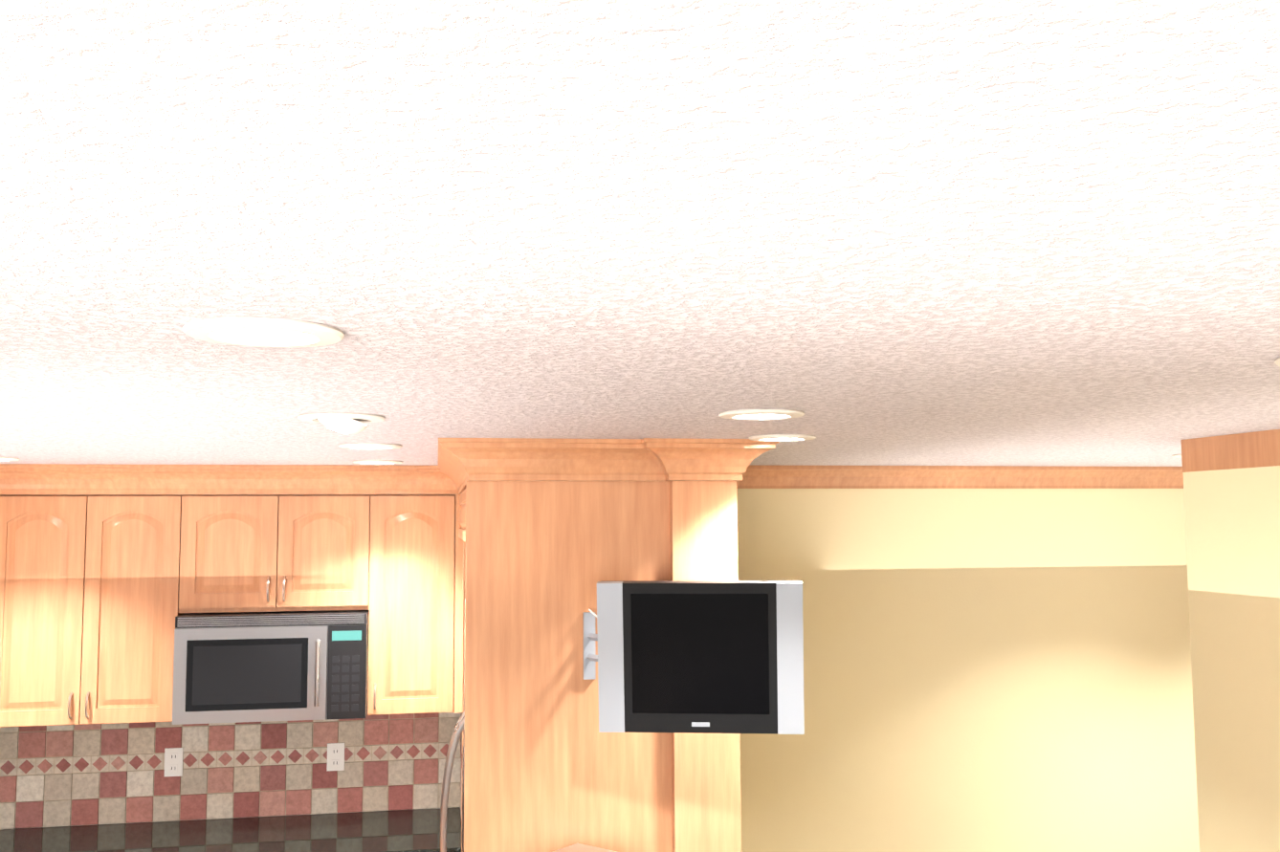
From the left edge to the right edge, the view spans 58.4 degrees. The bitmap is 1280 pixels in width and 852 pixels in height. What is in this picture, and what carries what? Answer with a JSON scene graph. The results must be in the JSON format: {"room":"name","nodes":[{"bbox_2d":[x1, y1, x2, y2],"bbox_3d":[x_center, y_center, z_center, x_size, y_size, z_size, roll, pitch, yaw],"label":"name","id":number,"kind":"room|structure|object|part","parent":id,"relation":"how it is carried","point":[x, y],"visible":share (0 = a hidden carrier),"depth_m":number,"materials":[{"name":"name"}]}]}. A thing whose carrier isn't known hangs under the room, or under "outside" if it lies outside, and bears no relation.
{"room":"kitchen","nodes":[
{"label":"kitchen","id":0,"kind":"room"},
{"bbox_2d":[0,494,457,829],"bbox_3d":[-1.767,1.417,5.098,3.450,2.440,0.150,1,-5,-10],"label":"wall","id":1,"kind":"structure","parent":0,"point":[206,819],"depth_m":4.97,"materials":[{"name":"white"}]},
{"bbox_2d":[0,491,183,728],"bbox_3d":[-2.327,0.756,4.783,0.809,0.930,0.378,1,-5,-10],"label":"upper cabinet","id":2,"kind":"object","parent":1,"relation":"attached to","point":[109,574],"depth_m":4.66,"materials":[{"name":"brown wood"}]},
{"bbox_2d":[172,610,369,725],"bbox_3d":[-1.544,1.008,4.871,0.760,0.430,0.434,1,-5,-10],"label":"microwave","id":3,"kind":"object","parent":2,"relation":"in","point":[255,667],"visible":0.98,"depth_m":4.70,"materials":[{"name":"silver metal"}]},
{"bbox_2d":[179,491,375,615],"bbox_3d":[-1.556,0.546,4.963,0.768,0.490,0.328,1,-5,-10],"label":"upper cabinet","id":4,"kind":"object","parent":1,"relation":"attached to","point":[244,551],"depth_m":4.81,"materials":[{"name":"brown wood"}]},
{"bbox_2d":[367,491,463,715],"bbox_3d":[-0.979,0.771,5.047,0.402,0.930,0.328,1,-5,-10],"label":"upper cabinet","id":5,"kind":"object","parent":1,"relation":"attached to","point":[415,625],"depth_m":4.89,"materials":[{"name":"brown wood"}]},
{"bbox_3d":[-1.372,0.133,3.696,3.412,0.119,2.292,1,-5,-10],"label":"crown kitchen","id":6,"kind":"part","parent":5,"relation":"part of","materials":[{"name":"brown wood"}]},
{"bbox_2d":[552,843,616,851],"bbox_3d":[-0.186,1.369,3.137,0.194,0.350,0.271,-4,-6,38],"label":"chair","id":7,"kind":"object","parent":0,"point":[578,848],"depth_m":3.25,"materials":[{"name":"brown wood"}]},
{"bbox_2d":[0,0,1279,466],"bbox_3d":[0.974,-0.111,1.882,11.500,0.040,7.770,1,-5,-10],"label":"ceiling","id":8,"kind":"structure","parent":0,"point":[951,231],"depth_m":0.94,"materials":[{"name":"white paint"}]},
{"bbox_2d":[0,457,19,461],"bbox_3d":[-2.345,0.119,4.122,0.194,0.010,0.194,1,-5,-10],"label":"recessed light","id":9,"kind":"object","parent":8,"relation":"in","point":[9,459],"visible":1,"depth_m":4.10,"materials":[{"name":"beige plastic"}]},
{"bbox_2d":[181,317,344,348],"bbox_3d":[-0.471,-0.115,1.438,0.194,0.010,0.194,1,-5,-10],"label":"recessed light","id":10,"kind":"object","parent":8,"relation":"in","point":[266,332],"visible":1,"depth_m":1.42,"materials":[{"name":"beige plastic"}]},
{"bbox_2d":[297,412,385,434],"bbox_3d":[-0.677,-0.011,2.602,0.194,0.058,0.194,1,-5,-10],"label":"recessed light","id":11,"kind":"object","parent":8,"relation":"in","point":[348,423],"visible":0.96,"depth_m":2.56,"materials":[{"name":"beige plastic"}]},
{"bbox_2d":[338,442,402,449],"bbox_3d":[-0.837,0.064,3.559,0.194,0.010,0.194,1,-5,-10],"label":"recessed light","id":12,"kind":"object","parent":8,"relation":"in","point":[367,446],"visible":1,"depth_m":3.51,"materials":[{"name":"beige plastic"}]},
{"bbox_2d":[353,460,402,464],"bbox_3d":[-1.028,0.143,4.491,0.194,0.010,0.194,1,-5,-10],"label":"recessed light","id":13,"kind":"object","parent":8,"relation":"in","point":[379,462],"visible":1,"depth_m":4.43,"materials":[{"name":"beige plastic"}]},
{"bbox_2d":[718,409,804,419],"bbox_3d":[0.273,-0.024,2.571,0.194,0.010,0.194,1,-5,-10],"label":"recessed light","id":14,"kind":"object","parent":8,"relation":"in","point":[760,414],"visible":1,"depth_m":2.52,"materials":[{"name":"beige plastic"}]},
{"bbox_2d":[748,434,816,441],"bbox_3d":[0.408,0.035,3.293,0.194,0.010,0.194,1,-5,-10],"label":"recessed light","id":15,"kind":"object","parent":8,"relation":"in","point":[783,437],"visible":1,"depth_m":3.24,"materials":[{"name":"beige plastic"}]},
{"bbox_2d":[1171,454,1181,458],"bbox_3d":[2.115,0.112,4.323,0.194,0.010,0.194,1,-5,-10],"label":"recessed light","id":16,"kind":"object","parent":8,"relation":"in","point":[1177,455],"visible":0.04,"depth_m":4.32,"materials":[{"name":"beige"}]},
{"bbox_2d":[1273,356,1279,366],"bbox_3d":[1.055,-0.101,1.707,0.194,0.010,0.194,1,-5,-10],"label":"recessed light","id":17,"kind":"object","parent":8,"relation":"in","point":[1276,362],"visible":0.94,"depth_m":1.73,"materials":[{"name":"beige"}]},
{"bbox_2d":[736,488,1199,851],"bbox_3d":[2.254,1.415,5.333,4.550,2.440,0.150,1,-5,-10],"label":"wall","id":18,"kind":"structure","parent":0,"point":[997,670],"depth_m":5.15,"materials":[{"name":"beige paint"}]},
{"bbox_2d":[736,464,1183,488],"bbox_3d":[2.156,0.239,5.299,4.320,0.099,0.075,1,-5,-10],"label":"crown molding","id":19,"kind":"structure","parent":18,"relation":"attached to","point":[755,476],"depth_m":5.17,"materials":[{"name":"brown wood"}]},
{"bbox_2d":[1182,429,1279,851],"bbox_3d":[2.217,1.036,0.793,0.150,2.440,5.390,1,-5,-10],"label":"wall","id":20,"kind":"structure","parent":0,"point":[1232,526],"depth_m":3.28,"materials":[{"name":"beige paint"}]},
{"bbox_2d":[1172,429,1279,479],"bbox_3d":[2.143,-0.109,1.132,0.103,0.099,4.891,1,-5,-10],"label":"crown molding","id":21,"kind":"structure","parent":20,"relation":"attached to","point":[1251,450],"depth_m":3.30,"materials":[{"name":"brown wood"}]},
{"bbox_3d":[0.987,2.365,1.675,11.500,0.050,7.770,1,-5,-10],"label":"floor","id":22,"kind":"structure","parent":0,"visible":0},
{"bbox_2d":[0,807,461,851],"bbox_3d":[-1.651,2.140,4.635,1.846,0.920,0.673,1,-5,-10],"label":"countertop","id":23,"kind":"structure","parent":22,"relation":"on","point":[417,830],"depth_m":4.71,"materials":[{"name":"black stone"}]},
{"bbox_2d":[440,598,465,851],"bbox_3d":[-0.325,1.473,3.933,0.716,2.118,1.140,1,-5,-10],"label":"fridge","id":24,"kind":"object","parent":22,"relation":"on","point":[458,728],"depth_m":3.93,"materials":[{"name":"grey metal"}]},
{"bbox_3d":[-0.562,1.530,3.886,0.052,1.800,1.132,1,-5,-10],"label":"fridge door","id":25,"kind":"part","parent":24,"relation":"part of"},
{"bbox_2d":[458,481,481,851],"bbox_3d":[-0.593,1.370,3.890,0.040,2.320,1.242,1,-5,-10],"label":"tall cabinet","id":26,"kind":"object","parent":22,"relation":"on","point":[470,500],"depth_m":3.34,"materials":[{"name":"brown wood"}]},
{"bbox_2d":[477,481,741,851],"bbox_3d":[-0.076,1.322,3.352,0.750,2.320,0.078,1,-5,-10],"label":"tall cabinet","id":27,"kind":"object","parent":22,"relation":"on","point":[548,767],"depth_m":3.38,"materials":[{"name":"brown wood"}]},
{"bbox_2d":[583,580,804,734],"bbox_3d":[0.152,0.650,3.261,0.586,0.421,0.369,1,-5,-10],"label":"tv","id":28,"kind":"object","parent":27,"relation":"attached to","point":[703,656],"visible":1,"depth_m":3.18,"materials":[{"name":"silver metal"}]},
{"bbox_3d":[-3.120,1.272,3.281,0.150,2.440,2.970,1,-5,-10],"label":"wall","id":29,"kind":"structure","parent":0,"visible":0},
{"bbox_2d":[0,712,462,829],"bbox_3d":[-1.797,1.351,3.519,2.539,0.467,2.950,1,-5,-10],"label":"tile backsplash","id":30,"kind":"structure","parent":29,"relation":"attached to","point":[77,775],"depth_m":4.99,"materials":[{"name":"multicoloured tile"}]},
{"bbox_2d":[164,748,183,776],"bbox_3d":[-2.019,1.456,4.957,0.075,0.120,0.008,1,-5,-10],"label":"electrical outlet","id":31,"kind":"object","parent":30,"relation":"attached to","point":[173,761],"visible":1,"depth_m":4.96,"materials":[{"name":"white plastic"}]},
{"bbox_2d":[326,743,344,772],"bbox_3d":[-1.349,1.468,5.075,0.075,0.120,0.008,1,-5,-10],"label":"electrical outlet","id":32,"kind":"object","parent":30,"relation":"attached to","point":[335,757],"visible":1,"depth_m":5.07,"materials":[{"name":"white plastic"}]}
]}

